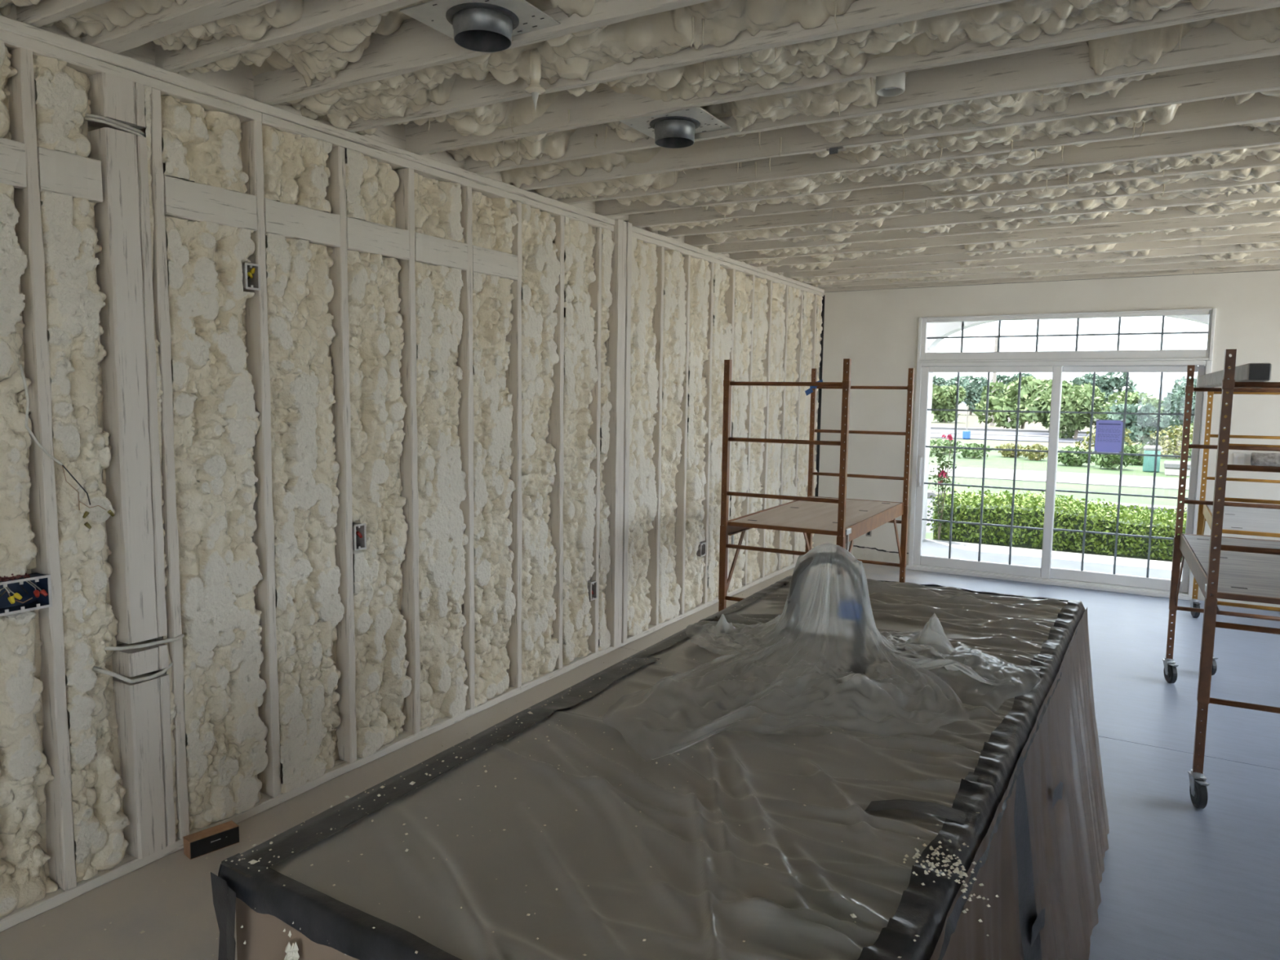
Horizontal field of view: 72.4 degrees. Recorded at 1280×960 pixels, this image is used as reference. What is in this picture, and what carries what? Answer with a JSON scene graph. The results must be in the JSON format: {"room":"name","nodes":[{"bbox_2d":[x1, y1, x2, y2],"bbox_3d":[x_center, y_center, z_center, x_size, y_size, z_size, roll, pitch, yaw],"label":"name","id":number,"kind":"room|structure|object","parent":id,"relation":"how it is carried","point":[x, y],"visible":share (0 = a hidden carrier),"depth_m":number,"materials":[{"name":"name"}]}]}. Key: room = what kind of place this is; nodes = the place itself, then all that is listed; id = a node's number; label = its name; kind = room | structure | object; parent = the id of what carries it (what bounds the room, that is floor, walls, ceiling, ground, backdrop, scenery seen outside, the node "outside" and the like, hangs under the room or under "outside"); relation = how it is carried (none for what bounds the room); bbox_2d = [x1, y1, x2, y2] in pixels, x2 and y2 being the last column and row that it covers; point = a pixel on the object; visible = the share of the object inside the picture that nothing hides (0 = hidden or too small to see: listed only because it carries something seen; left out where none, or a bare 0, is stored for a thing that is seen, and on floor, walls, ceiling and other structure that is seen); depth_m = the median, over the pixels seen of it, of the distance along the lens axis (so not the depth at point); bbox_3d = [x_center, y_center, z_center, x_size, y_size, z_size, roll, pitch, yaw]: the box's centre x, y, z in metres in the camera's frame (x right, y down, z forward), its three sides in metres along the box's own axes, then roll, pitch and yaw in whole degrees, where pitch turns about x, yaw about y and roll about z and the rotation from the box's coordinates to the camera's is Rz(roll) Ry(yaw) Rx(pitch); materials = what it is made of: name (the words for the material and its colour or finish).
{"room":"kitchen under renovation","nodes":[
{"label":"kitchen under renovation","id":0,"kind":"room"},
{"bbox_2d":[0,14,824,932],"bbox_3d":[-1.225,-0.229,4.137,0.227,3.095,12.293,4,7,30],"label":"wall","id":1,"kind":"structure","parent":0,"point":[516,393],"depth_m":3.67,"materials":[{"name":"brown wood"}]},
{"bbox_2d":[0,573,52,616],"bbox_3d":[-1.996,0.364,2.804,0.085,0.106,0.158,4,7,30],"label":"electrical box","id":2,"kind":"object","parent":1,"relation":"attached to","point":[22,594],"visible":0.99,"depth_m":2.83,"materials":[{"name":"blue plastic"}]},
{"bbox_2d":[0,573,30,581],"bbox_3d":[-1.987,0.306,2.759,0.024,0.024,0.107,4,7,30],"label":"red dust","id":3,"kind":"object","parent":2,"relation":"on","point":[4,578],"visible":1,"depth_m":2.76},
{"bbox_2d":[18,364,114,528],"bbox_3d":[-1.869,-0.102,2.866,0.022,0.541,0.261,4,7,33],"label":"loose cable","id":4,"kind":"object","parent":1,"relation":"attached to","point":[87,525],"visible":1,"depth_m":2.80,"materials":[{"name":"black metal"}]},
{"bbox_2d":[84,113,146,137],"bbox_3d":[-1.765,-1.196,2.959,0.043,0.044,0.202,4,7,33],"label":"electrical cable","id":5,"kind":"object","parent":1,"relation":"attached to","point":[140,133],"visible":0.97,"depth_m":2.93,"materials":[{"name":"white plastic"}]},
{"bbox_2d":[92,662,173,683],"bbox_3d":[-1.799,0.676,3.118,0.050,0.088,0.278,4,7,30],"label":"electrical cable","id":6,"kind":"object","parent":1,"relation":"attached to","point":[163,671],"visible":1,"depth_m":3.08,"materials":[{"name":"white plastic"}]},
{"bbox_2d":[104,633,184,650],"bbox_3d":[-1.780,0.585,3.137,0.043,0.036,0.296,5,7,36],"label":"electrical cable","id":7,"kind":"object","parent":1,"relation":"attached to","point":[173,639],"visible":1,"depth_m":3.12,"materials":[{"name":"white plastic"}]},
{"bbox_2d":[241,262,260,290],"bbox_3d":[-1.547,-0.796,3.431,0.085,0.100,0.064,4,7,30],"label":"electrical box","id":8,"kind":"object","parent":1,"relation":"attached to","point":[251,272],"visible":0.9,"depth_m":3.43,"materials":[{"name":"white plastic"}]},
{"bbox_2d":[352,522,366,551],"bbox_3d":[-1.302,0.256,3.977,0.085,0.118,0.066,4,7,30],"label":"electrical box","id":9,"kind":"object","parent":1,"relation":"attached to","point":[359,535],"visible":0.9,"depth_m":3.98,"materials":[{"name":"white plastic"}]},
{"bbox_2d":[587,580,597,600],"bbox_3d":[-0.334,0.716,5.688,0.085,0.120,0.072,4,7,30],"label":"electrical box","id":10,"kind":"object","parent":1,"relation":"attached to","point":[592,584],"visible":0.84,"depth_m":5.68,"materials":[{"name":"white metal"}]},
{"bbox_2d":[696,542,706,556],"bbox_3d":[0.475,0.556,7.051,0.085,0.106,0.091,4,7,30],"label":"electrical box","id":11,"kind":"object","parent":1,"relation":"attached to","point":[701,551],"visible":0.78,"depth_m":7.05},
{"bbox_2d":[0,0,1279,287],"bbox_3d":[1.317,-1.469,2.486,6.118,0.355,12.433,4,7,30],"label":"ceiling","id":12,"kind":"structure","parent":0,"point":[1033,139],"depth_m":3.50,"materials":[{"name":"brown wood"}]},
{"bbox_2d":[400,0,560,52],"bbox_3d":[-0.479,-1.420,2.660,0.370,0.162,0.320,4,7,30],"label":"recessed light housing","id":13,"kind":"object","parent":12,"relation":"in","point":[477,25],"visible":1,"depth_m":2.62,"materials":[{"name":"metal"}]},
{"bbox_2d":[524,47,546,111],"bbox_3d":[-0.364,-1.403,3.036,0.074,0.238,0.074,4,7,30],"label":"sprinkler head","id":14,"kind":"object","parent":12,"relation":"attached to","point":[535,88],"visible":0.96,"depth_m":3.02},
{"bbox_2d":[619,106,730,148],"bbox_3d":[0.147,-1.507,3.674,0.370,0.172,0.320,4,7,30],"label":"recessed light housing","id":15,"kind":"object","parent":12,"relation":"in","point":[675,130],"visible":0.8,"depth_m":3.63,"materials":[{"name":"metal"}]},
{"bbox_2d":[826,146,846,154],"bbox_3d":[0.885,-1.481,3.942,0.080,0.028,0.048,4,7,30],"label":"bracket","id":16,"kind":"object","parent":12,"relation":"attached to","point":[836,149],"visible":1,"depth_m":3.92,"materials":[{"name":"metal"}]},
{"bbox_2d":[875,72,905,96],"bbox_3d":[0.910,-1.440,3.176,0.103,0.058,0.104,4,7,30],"label":"junction box","id":17,"kind":"object","parent":12,"relation":"attached to","point":[890,85],"visible":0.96,"depth_m":3.14,"materials":[{"name":"metal"}]},
{"bbox_2d":[0,562,1279,959],"bbox_3d":[1.272,1.591,2.792,6.128,0.200,12.433,4,7,30],"label":"floor","id":18,"kind":"structure","parent":0,"point":[1180,881],"depth_m":3.71,"materials":[{"name":"concrete"}]},
{"bbox_2d":[182,820,239,859],"bbox_3d":[-1.625,1.366,3.317,0.064,0.067,0.179,6,8,43],"label":"block","id":19,"kind":"object","parent":18,"relation":"on","point":[197,844],"visible":1,"depth_m":3.29,"materials":[{"name":"brown"}]},
{"bbox_2d":[41,588,763,955],"bbox_3d":[0.231,1.267,4.846,1.706,0.017,6.548,4,7,30],"label":"crumbs","id":20,"kind":"object","parent":18,"relation":"on","point":[366,788],"visible":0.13,"depth_m":3.24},
{"bbox_2d":[235,583,1066,959],"bbox_3d":[0.502,1.042,2.568,1.145,0.916,3.028,4,7,30],"label":"kitchen island","id":21,"kind":"object","parent":18,"relation":"on","point":[264,936],"visible":0.18,"depth_m":1.57,"materials":[{"name":"plastic"}]},
{"bbox_2d":[210,543,1109,959],"bbox_3d":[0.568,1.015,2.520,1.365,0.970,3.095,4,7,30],"label":"plastic sheet","id":22,"kind":"object","parent":21,"relation":"on","point":[1040,830],"visible":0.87,"depth_m":1.82,"materials":[{"name":"white"}]},
{"bbox_2d":[225,591,1070,959],"bbox_3d":[0.419,0.683,2.324,1.181,0.265,2.615,4,7,30],"label":"crumbs","id":23,"kind":"object","parent":22,"relation":"on","point":[291,951],"visible":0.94,"depth_m":1.50,"materials":[{"name":"white"}]},
{"bbox_2d":[785,551,874,685],"bbox_3d":[0.548,0.392,2.518,0.259,0.370,0.065,3,6,21],"label":"kitchen faucet","id":24,"kind":"object","parent":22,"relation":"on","point":[855,610],"visible":0.87,"depth_m":2.48,"materials":[{"name":"metal"}]},
{"bbox_2d":[718,358,914,611],"bbox_3d":[1.261,0.191,5.998,0.841,1.955,1.836,4,6,29],"label":"scaffold","id":25,"kind":"object","parent":18,"relation":"on","point":[847,519],"visible":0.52,"depth_m":5.50,"materials":[{"name":"metal"}]},
{"bbox_2d":[804,379,822,395],"bbox_3d":[1.375,-0.725,6.857,0.150,0.129,0.051,4,7,30],"label":"tape","id":26,"kind":"object","parent":25,"relation":"attached to","point":[810,390],"visible":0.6,"depth_m":6.85,"materials":[{"name":"blue plastic"}]},
{"bbox_2d":[1162,349,1279,808],"bbox_3d":[3.188,0.383,4.323,0.836,1.955,2.019,4,6,28],"label":"scaffold","id":27,"kind":"object","parent":18,"relation":"on","point":[1223,567],"visible":1,"depth_m":3.79,"materials":[{"name":"metal"}]},
{"bbox_2d":[1198,363,1271,387],"bbox_3d":[2.959,-0.515,4.404,0.078,0.072,2.104,4,6,28],"label":"board","id":28,"kind":"object","parent":27,"relation":"on","point":[1250,372],"visible":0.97,"depth_m":3.60,"materials":[{"name":"wood"}]},
{"bbox_2d":[1189,366,1279,675],"bbox_3d":[4.388,0.228,6.045,0.833,1.955,1.857,4,7,30],"label":"scaffold","id":29,"kind":"object","parent":18,"relation":"on","point":[1259,522],"visible":0.46,"depth_m":6.24,"materials":[{"name":"metal"}]},
{"bbox_2d":[812,263,1279,607],"bbox_3d":[4.433,-0.524,7.878,6.068,3.093,0.144,4,7,30],"label":"wall","id":30,"kind":"structure","parent":0,"point":[873,326],"depth_m":8.46,"materials":[{"name":"paint"}]},
{"bbox_2d":[865,530,871,536],"bbox_3d":[2.385,0.549,9.114,0.060,0.080,0.009,4,7,30],"label":"wall outlet","id":31,"kind":"object","parent":30,"relation":"attached to","point":[869,533],"visible":0.55,"depth_m":9.11,"materials":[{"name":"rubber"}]},
{"bbox_2d":[906,360,1212,600],"bbox_3d":[3.844,-0.063,8.236,2.503,2.089,0.199,4,7,30],"label":"door","id":32,"kind":"structure","parent":30,"relation":"in","point":[1044,575],"depth_m":8.20,"materials":[{"name":"white plastic"}]},
{"bbox_2d":[1094,419,1123,453],"bbox_3d":[4.279,-0.398,7.975,0.259,0.319,0.002,4,7,30],"label":"paper notice","id":33,"kind":"object","parent":32,"relation":"attached to","point":[1108,433],"visible":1,"depth_m":7.98,"materials":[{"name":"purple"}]},
{"bbox_2d":[916,307,1216,362],"bbox_3d":[3.866,-1.324,8.130,2.473,0.440,0.142,4,7,30],"label":"window","id":34,"kind":"structure","parent":30,"relation":"in","point":[923,356],"depth_m":8.02,"materials":[{"name":"white plastic"}]},
{"bbox_2d":[1232,453,1245,465],"bbox_3d":[5.102,-0.169,7.441,0.090,0.120,0.011,4,7,30],"label":"switch plate","id":35,"kind":"object","parent":30,"relation":"attached to","point":[1239,459],"visible":0.87,"depth_m":7.44,"materials":[{"name":"white plastic"}]},
{"bbox_2d":[1250,452,1279,466],"bbox_3d":[5.308,-0.165,7.258,0.380,0.113,0.114,4,7,30],"label":"pipe","id":36,"kind":"object","parent":30,"relation":"attached to","point":[1256,459],"visible":0.97,"depth_m":7.27,"materials":[{"name":"grey metal"}]},
{"label":"outside","id":37,"kind":"structure","parent":0,"visible":0},
{"bbox_3d":[-7.265,3.150,-12.035,60.000,0.030,51.480,4,7,30],"label":"ground","id":38,"kind":"structure","parent":37,"visible":0},
{"bbox_2d":[921,538,1182,581],"bbox_3d":[4.476,1.049,9.366,6.800,0.230,2.187,4,7,30],"label":"patio slab","id":39,"kind":"object","parent":38,"relation":"on","point":[959,550],"visible":0.22,"depth_m":9.83,"materials":[{"name":"concrete"}]},
{"bbox_2d":[921,272,1208,541],"bbox_3d":[4.522,-0.686,9.233,6.800,3.250,2.297,4,7,30],"label":"porch roof","id":40,"kind":"structure","parent":39,"relation":"on","point":[935,329],"depth_m":10.60,"materials":[{"name":"white paint"}]},
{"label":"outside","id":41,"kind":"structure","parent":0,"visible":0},
{"bbox_2d":[929,404,1175,451],"bbox_3d":[68.490,-8.252,116.066,320.000,0.480,390.000,4,7,30],"label":"ground","id":42,"kind":"structure","parent":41,"point":[973,420],"depth_m":63.74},
{"bbox_2d":[931,383,967,422],"bbox_3d":[25.401,-6.359,73.293,4.080,3.442,4.285,4,7,30],"label":"tree","id":43,"kind":"object","parent":42,"relation":"on","point":[943,397],"visible":0.73,"depth_m":72.13,"materials":[{"name":"green plant"}]},
{"bbox_2d":[932,374,969,404],"bbox_3d":[41.176,-11.648,119.555,7.970,5.790,6.888,4,7,30],"label":"tree","id":44,"kind":"object","parent":42,"relation":"on","point":[938,381],"visible":0.09,"depth_m":119.83,"materials":[{"name":"green plant"}]},
{"bbox_2d":[944,374,987,414],"bbox_3d":[39.910,-10.254,106.382,5.746,5.095,6.877,4,7,30],"label":"tree","id":45,"kind":"object","parent":42,"relation":"on","point":[971,388],"visible":0.43,"depth_m":105.31,"materials":[{"name":"green plant"}]},
{"bbox_2d":[962,406,970,439],"bbox_3d":[16.353,-2.854,43.676,0.320,1.600,0.400,4,7,30],"label":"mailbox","id":46,"kind":"object","parent":42,"relation":"on","point":[966,433],"visible":1,"depth_m":43.59,"materials":[{"name":"blue wood"}]},
{"bbox_2d":[989,337,997,425],"bbox_3d":[26.458,-7.416,65.253,1.800,6.700,0.320,4,7,30],"label":"utility pole","id":47,"kind":"object","parent":42,"relation":"on","point":[994,374],"visible":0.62,"depth_m":65.12,"materials":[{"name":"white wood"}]},
{"bbox_2d":[976,372,1036,413],"bbox_3d":[39.248,-8.811,92.873,6.984,5.394,6.215,4,7,30],"label":"tree","id":48,"kind":"object","parent":42,"relation":"on","point":[1006,380],"visible":0.12,"depth_m":91.92,"materials":[{"name":"green plant"}]},
{"bbox_2d":[973,375,1049,429],"bbox_3d":[24.932,-5.169,58.162,5.140,3.699,4.404,4,7,30],"label":"tree","id":49,"kind":"object","parent":42,"relation":"on","point":[1030,388],"visible":0.68,"depth_m":57.45,"materials":[{"name":"green plant"}]},
{"bbox_2d":[930,426,1095,434],"bbox_3d":[29.717,-2.610,50.477,120.000,0.170,1.200,4,7,30],"label":"curb","id":50,"kind":"object","parent":42,"relation":"on","point":[931,427],"depth_m":54.33,"materials":[{"name":"concrete"}]},
{"bbox_2d":[927,490,1186,515],"bbox_3d":[9.313,0.544,15.985,120.000,0.140,0.400,4,7,30],"label":"curb","id":51,"kind":"object","parent":42,"relation":"on","point":[930,493],"visible":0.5,"depth_m":16.13,"materials":[{"name":"concrete"}]},
{"bbox_2d":[1046,386,1112,439],"bbox_3d":[22.113,-3.387,44.533,3.779,2.796,3.313,-2,6,-22],"label":"tree","id":52,"kind":"object","parent":42,"relation":"on","point":[1072,399],"visible":0.8,"depth_m":43.95,"materials":[{"name":"green plant"}]},
{"bbox_2d":[1070,372,1137,410],"bbox_3d":[41.022,-7.644,77.585,5.465,5.161,5.628,4,7,30],"label":"tree","id":53,"kind":"object","parent":42,"relation":"on","point":[1102,382],"visible":0.41,"depth_m":76.95,"materials":[{"name":"green plant"}]},
{"bbox_2d":[1154,390,1195,448],"bbox_3d":[23.302,-2.461,36.925,2.617,2.764,2.651,-1,6,-18],"label":"tree","id":54,"kind":"object","parent":42,"relation":"on","point":[1174,402],"visible":0.14,"depth_m":36.65,"materials":[{"name":"green plant"}]},
{"bbox_2d":[1171,374,1197,398],"bbox_3d":[45.783,-6.372,71.041,4.914,4.896,6.400,4,7,30],"label":"tree","id":55,"kind":"object","parent":42,"relation":"on","point":[1177,387],"visible":0.06,"depth_m":70.65,"materials":[{"name":"green plant"}]},
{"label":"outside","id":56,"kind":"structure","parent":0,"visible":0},
{"bbox_2d":[960,386,1173,404],"bbox_3d":[146.470,-26.820,276.858,150.000,7.655,28.000,4,7,30],"label":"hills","id":57,"kind":"structure","parent":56,"point":[1150,390],"depth_m":264.37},
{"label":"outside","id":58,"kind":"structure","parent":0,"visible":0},
{"bbox_2d":[928,441,1191,478],"bbox_3d":[16.672,-0.568,28.428,120.000,0.100,14.200,4,7,30],"label":"lawn","id":59,"kind":"structure","parent":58,"point":[994,460],"depth_m":26.04,"materials":[{"name":"green plant"}]},
{"bbox_2d":[929,438,961,454],"bbox_3d":[10.528,-1.142,30.339,1.174,0.638,1.184,0,6,-7],"label":"shrub","id":60,"kind":"object","parent":59,"relation":"on","point":[946,442],"visible":0.56,"depth_m":30.18,"materials":[{"name":"green plant"}]},
{"bbox_2d":[956,443,991,458],"bbox_3d":[10.935,-0.953,28.665,1.114,0.525,1.042,4,7,30],"label":"shrub","id":61,"kind":"object","parent":59,"relation":"on","point":[971,453],"visible":0.84,"depth_m":28.47,"materials":[{"name":"green plant"}]},
{"bbox_2d":[995,443,1026,457],"bbox_3d":[12.495,-0.992,29.342,1.217,0.581,1.024,4,7,30],"label":"shrub","id":62,"kind":"object","parent":59,"relation":"on","point":[1004,453],"visible":0.56,"depth_m":29.22,"materials":[{"name":"green plant"}]},
{"bbox_2d":[1017,443,1048,460],"bbox_3d":[12.696,-0.883,28.050,1.084,0.630,0.995,4,7,30],"label":"shrub","id":63,"kind":"object","parent":59,"relation":"on","point":[1032,455],"visible":0.83,"depth_m":27.92,"materials":[{"name":"green plant"}]},
{"bbox_2d":[1057,444,1094,466],"bbox_3d":[12.892,-0.704,25.984,1.239,0.646,1.082,4,7,30],"label":"shrub","id":64,"kind":"object","parent":59,"relation":"on","point":[1070,459],"visible":0.79,"depth_m":25.76,"materials":[{"name":"green plant"}]},
{"bbox_2d":[1072,425,1142,454],"bbox_3d":[15.791,-1.335,29.562,2.082,1.233,1.776,4,7,30],"label":"shrub","id":65,"kind":"object","parent":59,"relation":"on","point":[1126,439],"visible":0.19,"depth_m":29.54,"materials":[{"name":"green plant"}]},
{"bbox_2d":[1090,444,1135,469],"bbox_3d":[13.440,-0.693,24.824,1.134,0.860,1.098,4,7,30],"label":"shrub","id":66,"kind":"object","parent":59,"relation":"on","point":[1108,461],"visible":0.63,"depth_m":24.69,"materials":[{"name":"green plant"}]},
{"bbox_2d":[1093,402,1180,446],"bbox_3d":[18.730,-1.855,32.912,2.988,2.144,2.421,4,7,30],"label":"tree","id":67,"kind":"object","parent":59,"relation":"on","point":[1140,426],"visible":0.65,"depth_m":32.60,"materials":[{"name":"green plant"}]},
{"bbox_2d":[1124,443,1149,465],"bbox_3d":[15.204,-0.772,26.606,0.858,0.728,0.893,-4,7,-41],"label":"shrub","id":68,"kind":"object","parent":59,"relation":"on","point":[1135,449],"visible":0.5,"depth_m":26.45,"materials":[{"name":"green plant"}]},
{"bbox_2d":[1142,444,1161,472],"bbox_3d":[14.122,-0.587,24.108,0.440,0.720,0.440,4,7,30],"label":"utility pedestal","id":69,"kind":"object","parent":59,"relation":"on","point":[1148,461],"visible":0.88,"depth_m":23.95,"materials":[{"name":"metal"}]},
{"bbox_2d":[1149,424,1193,458],"bbox_3d":[18.337,-1.296,29.819,1.691,1.204,1.643,1,6,5],"label":"shrub","id":70,"kind":"object","parent":59,"relation":"on","point":[1179,433],"visible":0.52,"depth_m":29.69,"materials":[{"name":"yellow plant"}]},
{"bbox_2d":[1164,460,1191,476],"bbox_3d":[14.514,-0.290,23.087,1.160,0.340,0.860,4,7,30],"label":"vault","id":71,"kind":"object","parent":59,"relation":"on","point":[1171,468],"visible":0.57,"depth_m":22.93,"materials":[{"name":"grey concrete"}]},
{"bbox_2d":[1188,442,1191,455],"bbox_3d":[16.761,-0.783,25.561,1.542,0.933,1.414,0,6,-4],"label":"shrub","id":72,"kind":"object","parent":59,"relation":"on","point":[1189,449],"visible":0.05,"depth_m":25.64,"materials":[{"name":"green plant"}]},
{"bbox_2d":[1189,422,1193,439],"bbox_3d":[20.863,-1.739,31.307,2.316,2.244,2.618,4,7,30],"label":"tree","id":73,"kind":"object","parent":59,"relation":"on","point":[1192,424],"visible":0.02,"depth_m":31.42,"materials":[{"name":"green plant"}]},
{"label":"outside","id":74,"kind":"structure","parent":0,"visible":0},
{"bbox_2d":[925,532,933,539],"bbox_3d":[6.292,1.059,10.884,120.000,0.040,1.900,4,7,30],"label":"lawn","id":75,"kind":"structure","parent":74,"point":[928,535],"depth_m":12.81,"materials":[{"name":"green plant"}]},
{"bbox_2d":[929,486,1186,562],"bbox_3d":[6.780,0.717,9.919,6.630,0.884,1.072,4,7,30],"label":"hedge","id":76,"kind":"object","parent":75,"relation":"on","point":[1028,512],"visible":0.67,"depth_m":10.56,"materials":[{"name":"green plant"}]},
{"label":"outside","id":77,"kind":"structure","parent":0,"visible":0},
{"bbox_2d":[928,475,1188,506],"bbox_3d":[10.429,0.393,17.874,120.000,0.100,4.000,4,7,30],"label":"road","id":78,"kind":"structure","parent":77,"point":[964,481],"depth_m":18.90,"materials":[{"name":"grey asphalt"}]},
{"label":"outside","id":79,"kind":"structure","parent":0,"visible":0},
{"bbox_2d":[925,497,1180,533],"bbox_3d":[7.992,0.807,13.759,120.000,0.020,4.800,4,7,30],"label":"road","id":80,"kind":"structure","parent":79,"point":[927,527],"depth_m":15.29,"materials":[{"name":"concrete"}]},
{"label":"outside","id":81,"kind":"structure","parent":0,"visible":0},
{"bbox_2d":[929,429,1168,446],"bbox_3d":[26.366,-2.030,44.821,120.000,0.040,12.000,4,7,30],"label":"road","id":82,"kind":"structure","parent":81,"point":[976,437],"depth_m":46.51,"materials":[{"name":"grey asphalt"}]},
{"bbox_2d":[930,431,1087,438],"bbox_3d":[26.265,-2.029,44.647,120.000,0.070,0.800,4,7,30],"label":"curb","id":83,"kind":"object","parent":82,"relation":"on","point":[931,432],"depth_m":48.23,"materials":[{"name":"concrete"}]},
{"bbox_2d":[1023,378,1106,433],"bbox_3d":[24.380,-4.204,50.288,3.276,3.228,4.057,-2,6,-25],"label":"tree","id":84,"kind":"object","parent":82,"relation":"on","point":[1040,404],"visible":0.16,"depth_m":50.31,"materials":[{"name":"green plant"}]},
{"bbox_2d":[1102,390,1165,416],"bbox_3d":[27.149,-3.615,47.695,3.428,2.634,3.592,4,7,30],"label":"tree","id":85,"kind":"object","parent":82,"relation":"on","point":[1134,397],"visible":0.2,"depth_m":47.38,"materials":[{"name":"green plant"}]},
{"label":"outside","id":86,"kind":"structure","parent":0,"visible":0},
{"bbox_2d":[926,434,960,539],"bbox_3d":[3.799,0.086,11.024,0.503,1.343,0.195,4,7,30],"label":"rose bush","id":87,"kind":"object","parent":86,"point":[941,473],"visible":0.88,"depth_m":11.01,"materials":[{"name":"green plant"}]},
{"bbox_2d":[938,470,947,478],"bbox_3d":[3.801,-0.076,10.981,0.128,0.110,0.109,4,7,30],"label":"flower","id":88,"kind":"object","parent":87,"relation":"on","point":[943,473],"depth_m":10.98,"materials":[{"name":"plant"}]},
{"bbox_2d":[946,434,952,441],"bbox_3d":[3.869,-0.527,10.905,0.086,0.096,0.094,4,7,30],"label":"flower","id":89,"kind":"object","parent":87,"relation":"on","point":[949,437],"depth_m":10.90,"materials":[{"name":"plant"}]},
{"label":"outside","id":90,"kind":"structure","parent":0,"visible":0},
{"bbox_2d":[928,465,1189,490],"bbox_3d":[12.256,0.102,20.962,120.000,0.120,3.200,4,7,30],"label":"sidewalk","id":91,"kind":"structure","parent":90,"point":[1171,483],"depth_m":21.72,"materials":[{"name":"concrete"}]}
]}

